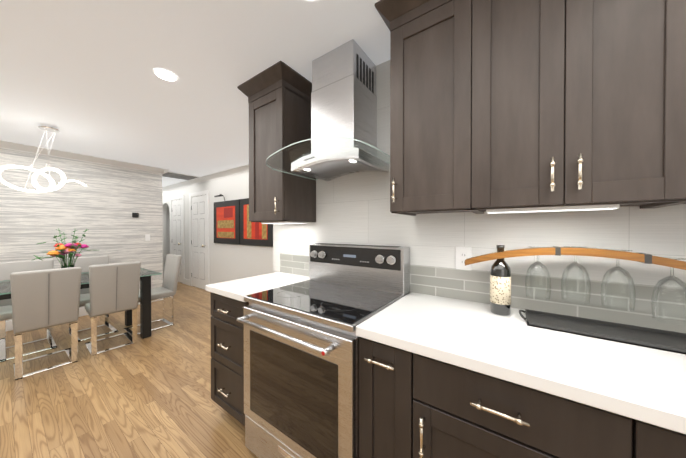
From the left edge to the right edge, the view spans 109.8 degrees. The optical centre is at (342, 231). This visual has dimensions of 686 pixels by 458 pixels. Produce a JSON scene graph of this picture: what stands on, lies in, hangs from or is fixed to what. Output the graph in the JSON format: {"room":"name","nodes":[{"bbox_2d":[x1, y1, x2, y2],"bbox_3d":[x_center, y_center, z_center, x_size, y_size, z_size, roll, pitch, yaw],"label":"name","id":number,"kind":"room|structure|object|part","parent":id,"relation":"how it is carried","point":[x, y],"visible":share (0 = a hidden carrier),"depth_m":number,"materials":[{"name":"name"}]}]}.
{"room":"kitchen","nodes":[
{"label":"kitchen","id":0,"kind":"room"},
{"bbox_2d":[0,148,162,320],"bbox_3d":[-4.648,0.079,2.652,0.120,2.400,4.450,0,1,35],"label":"wall","id":1,"kind":"structure","parent":0,"point":[105,203],"depth_m":3.62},
{"bbox_2d":[6,299,161,330],"bbox_3d":[-4.579,1.214,2.640,0.016,0.130,4.436,0,1,35],"label":"baseboard","id":2,"kind":"structure","parent":1,"relation":"attached to","point":[9,324],"depth_m":3.58,"materials":[{"name":"white"}]},
{"bbox_2d":[0,140,168,173],"bbox_3d":[-4.514,-1.079,2.657,0.085,0.085,4.445,0,1,35],"label":"crown molding","id":3,"kind":"structure","parent":1,"relation":"attached to","point":[71,155],"depth_m":3.52,"materials":[{"name":"white"}]},
{"bbox_2d":[145,234,149,240],"bbox_3d":[-3.442,0.115,4.249,0.010,0.115,0.070,0,1,35],"label":"light switch","id":4,"kind":"object","parent":1,"relation":"attached to","point":[147,237],"visible":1,"depth_m":4.25,"materials":[{"name":"white plastic"}]},
{"bbox_2d":[0,282,257,457],"bbox_3d":[-3.101,1.313,2.061,12.600,0.060,5.450,0,1,35],"label":"floor","id":5,"kind":"structure","parent":0,"point":[148,397],"depth_m":1.87,"materials":[{"name":"brown wood"}]},
{"bbox_2d":[0,259,56,361],"bbox_3d":[-3.459,0.810,2.646,0.543,0.938,0.407,0,1,35],"label":"chair","id":6,"kind":"object","parent":5,"relation":"on","point":[7,269],"visible":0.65,"depth_m":2.65,"materials":[{"name":"grey leather"}]},
{"bbox_2d":[10,267,81,379],"bbox_3d":[-2.842,0.812,2.309,0.543,0.938,0.407,0,1,35],"label":"chair","id":7,"kind":"object","parent":5,"relation":"on","point":[43,299],"visible":0.98,"depth_m":2.16,"materials":[{"name":"grey leather"}]},
{"bbox_2d":[0,268,161,338],"bbox_3d":[-3.042,0.899,2.524,0.880,0.762,1.640,0,1,35],"label":"dining table","id":8,"kind":"object","parent":5,"relation":"on","point":[145,300],"visible":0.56,"depth_m":2.88,"materials":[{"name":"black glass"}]},
{"bbox_2d":[33,228,90,267],"bbox_3d":[-2.998,0.243,2.620,0.308,0.548,0.487,0,1,35],"label":"flower vase","id":9,"kind":"object","parent":8,"relation":"on","point":[69,249],"visible":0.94,"depth_m":2.59,"materials":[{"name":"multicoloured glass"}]},
{"bbox_2d":[66,255,118,341],"bbox_3d":[-3.171,0.807,3.054,0.543,0.938,0.407,0,1,34],"label":"chair","id":10,"kind":"object","parent":5,"relation":"on","point":[84,263],"visible":0.23,"depth_m":3.12,"materials":[{"name":"grey leather"}]},
{"bbox_2d":[85,261,140,355],"bbox_3d":[-2.592,0.809,2.707,0.543,0.938,0.407,0,1,37],"label":"chair","id":11,"kind":"object","parent":5,"relation":"on","point":[113,287],"visible":0.98,"depth_m":2.56,"materials":[{"name":"grey leather"}]},
{"bbox_2d":[124,254,181,335],"bbox_3d":[-2.541,0.806,3.243,0.407,0.938,0.543,0,1,35],"label":"end chair","id":12,"kind":"object","parent":5,"relation":"on","point":[168,288],"visible":0.79,"depth_m":3.30,"materials":[{"name":"grey leather"}]},
{"bbox_2d":[210,292,248,425],"bbox_3d":[-0.575,0.850,1.792,0.435,0.870,0.668,0,1,35],"label":"base cabinet","id":13,"kind":"object","parent":5,"relation":"on","point":[227,362],"visible":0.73,"depth_m":1.55,"materials":[{"name":"black wood"}]},
{"bbox_2d":[206,272,308,301],"bbox_3d":[-0.579,0.395,1.806,0.469,0.040,0.645,0,1,35],"label":"countertop","id":14,"kind":"structure","parent":13,"relation":"on","point":[238,289],"depth_m":1.70,"materials":[{"name":"white stone"}]},
{"bbox_2d":[236,243,409,457],"bbox_3d":[-0.098,0.692,1.422,0.752,1.192,0.722,0,1,35],"label":"range","id":15,"kind":"object","parent":5,"relation":"on","point":[301,369],"visible":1,"depth_m":1.21,"materials":[{"name":"silver metal"}]},
{"bbox_2d":[359,337,390,457],"bbox_3d":[0.360,0.855,1.158,0.290,0.870,0.627,0,1,35],"label":"base cabinet","id":16,"kind":"object","parent":5,"relation":"on","point":[374,357],"depth_m":0.95,"materials":[{"name":"black wood"}]},
{"bbox_2d":[391,346,586,457],"bbox_3d":[0.638,0.856,0.963,0.650,0.870,0.627,0,1,35],"label":"base cabinet","id":17,"kind":"object","parent":5,"relation":"on","point":[412,405],"depth_m":0.75,"materials":[{"name":"black wood"}]},
{"bbox_2d":[356,292,685,434],"bbox_3d":[1.183,0.404,0.564,2.319,0.040,0.645,0,1,35],"label":"countertop","id":18,"kind":"structure","parent":17,"relation":"on","point":[643,384],"depth_m":0.75,"materials":[{"name":"white stone"}]},
{"bbox_2d":[465,245,685,324],"bbox_3d":[0.947,0.222,0.962,0.825,0.319,0.088,0,1,35],"label":"holder","id":19,"kind":"object","parent":18,"relation":"on","point":[500,287],"visible":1,"depth_m":0.98,"materials":[{"name":"brown wood"}]},
{"bbox_2d":[519,309,685,354],"bbox_3d":[1.158,0.368,0.793,0.937,0.029,0.185,0,1,35],"label":"serving tray","id":20,"kind":"object","parent":18,"relation":"on","point":[665,340],"visible":0.98,"depth_m":0.90,"materials":[{"name":"grey metal"}]},
{"bbox_2d":[587,405,685,457],"bbox_3d":[1.159,0.859,0.595,0.885,0.870,0.627,0,1,35],"label":"base cabinet","id":21,"kind":"object","parent":5,"relation":"on","point":[609,434],"depth_m":0.56,"materials":[{"name":"black wood"}]},
{"bbox_2d":[0,0,389,186],"bbox_3d":[-3.101,-1.147,2.043,12.600,0.060,5.450,0,1,35],"label":"ceiling","id":22,"kind":"structure","parent":0,"point":[82,77],"depth_m":1.61,"materials":[{"name":"white paint"}]},
{"bbox_2d":[0,124,86,192],"bbox_3d":[-3.173,-0.755,2.567,0.277,0.730,0.614,0,1,35],"label":"light","id":23,"kind":"object","parent":22,"relation":"hanging from","point":[49,128],"visible":1,"depth_m":2.55,"materials":[{"name":"silver metal"}]},
{"bbox_2d":[153,68,178,81],"bbox_3d":[-1.262,-1.110,1.719,0.149,0.008,0.149,0,0,29],"label":"recessed light","id":24,"kind":"object","parent":22,"relation":"in","point":[166,74],"depth_m":1.71,"materials":[{"name":"white plastic"}]},
{"bbox_2d":[162,171,199,179],"bbox_3d":[-3.387,-1.130,4.979,0.550,0.016,0.600,0,1,35],"label":"ceiling vent","id":25,"kind":"object","parent":22,"relation":"in","point":[178,175],"visible":0.92,"depth_m":4.96,"materials":[{"name":"white"}]},
{"bbox_2d":[162,164,248,191],"bbox_3d":[-2.619,-1.095,4.863,6.240,0.085,0.085,0,1,35],"label":"crown molding","id":26,"kind":"structure","parent":22,"relation":"attached to","point":[245,168],"depth_m":4.92,"materials":[{"name":"white"}]},
{"bbox_2d":[162,171,273,283],"bbox_3d":[-1.482,0.066,4.350,12.400,2.400,0.667,0,1,35],"label":"wall","id":27,"kind":"structure","parent":0,"point":[228,262],"depth_m":4.57,"materials":[{"name":"white paint"}]},
{"bbox_2d":[170,195,184,283],"bbox_3d":[-4.114,0.195,5.928,0.800,2.120,0.081,0,1,35],"label":"door","id":28,"kind":"structure","parent":27,"relation":"attached to","point":[177,239],"depth_m":5.89,"materials":[{"name":"white wood"}]},
{"bbox_2d":[189,190,208,289],"bbox_3d":[-3.186,0.200,5.274,0.890,2.120,0.081,0,1,35],"label":"door","id":29,"kind":"structure","parent":27,"relation":"attached to","point":[198,239],"depth_m":5.29,"materials":[{"name":"white wood"}]},
{"bbox_3d":[-1.890,-0.231,4.316,1.830,0.956,0.145,0,1,35],"label":"art diptych","id":30,"kind":"part","parent":27,"relation":"part of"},
{"bbox_3d":[1.153,0.091,1.067,4.310,2.400,0.140,0,1,35],"label":"wall","id":31,"kind":"structure","parent":0,"visible":0},
{"bbox_2d":[237,61,315,221],"bbox_3d":[-0.493,-0.592,1.884,0.502,1.043,0.406,0,1,35],"label":"upper cabinet","id":32,"kind":"object","parent":31,"relation":"attached to","point":[278,94],"visible":0.88,"depth_m":1.76,"materials":[{"name":"brown wood"}]},
{"bbox_2d":[261,221,306,223],"bbox_3d":[-0.472,-0.071,1.917,0.332,0.023,0.180,0,1,35],"label":"under-cabinet light","id":33,"kind":"object","parent":32,"relation":"attached to","point":[283,222],"visible":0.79,"depth_m":1.88,"materials":[{"name":"white plastic"}]},
{"bbox_2d":[266,39,389,180],"bbox_3d":[-0.064,-0.746,1.494,0.744,0.728,0.547,0,1,35],"label":"range hood","id":34,"kind":"object","parent":31,"relation":"attached to","point":[343,139],"visible":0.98,"depth_m":1.47,"materials":[{"name":"silver metal"}]},
{"bbox_2d":[387,0,455,215],"bbox_3d":[0.508,-0.569,1.215,0.427,0.933,0.347,0,1,35],"label":"upper cabinet","id":35,"kind":"object","parent":31,"relation":"attached to","point":[420,32],"depth_m":1.12,"materials":[{"name":"brown wood"}]},
{"bbox_2d":[273,60,685,287],"bbox_3d":[0.948,-0.365,1.120,3.910,1.490,0.004,0,1,35],"label":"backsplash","id":36,"kind":"structure","parent":31,"relation":"attached to","point":[352,208],"depth_m":1.28,"materials":[{"name":"white tile"}]},
{"bbox_2d":[456,247,471,269],"bbox_3d":[0.658,0.149,1.316,0.080,0.126,0.008,0,1,35],"label":"duplex electrical outlet","id":37,"kind":"object","parent":36,"relation":"attached to","point":[463,254],"visible":0.88,"depth_m":1.31,"materials":[{"name":"white plastic"}]},
{"bbox_2d":[280,253,685,332],"bbox_3d":[0.987,0.295,1.093,3.810,0.170,0.004,0,1,35],"label":"backsplash band","id":38,"kind":"object","parent":36,"relation":"attached to","point":[466,285],"visible":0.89,"depth_m":1.10,"materials":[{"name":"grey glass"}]},
{"bbox_2d":[447,0,658,213],"bbox_3d":[0.860,-0.567,0.967,0.705,0.933,0.347,0,1,35],"label":"upper cabinet","id":39,"kind":"object","parent":31,"relation":"attached to","point":[502,104],"depth_m":0.84,"materials":[{"name":"brown wood"}]},
{"bbox_2d":[486,204,619,213],"bbox_3d":[0.764,-0.087,0.917,0.375,0.025,0.060,0,1,35],"label":"under-cabinet light","id":40,"kind":"object","parent":39,"relation":"attached to","point":[571,208],"visible":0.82,"depth_m":0.87,"materials":[{"name":"white plastic"}]},
{"bbox_2d":[639,0,685,207],"bbox_3d":[1.395,-0.564,0.590,0.873,0.933,0.347,0,1,35],"label":"upper cabinet","id":41,"kind":"object","parent":31,"relation":"attached to","point":[672,13],"depth_m":0.69,"materials":[{"name":"brown wood"}]}
]}

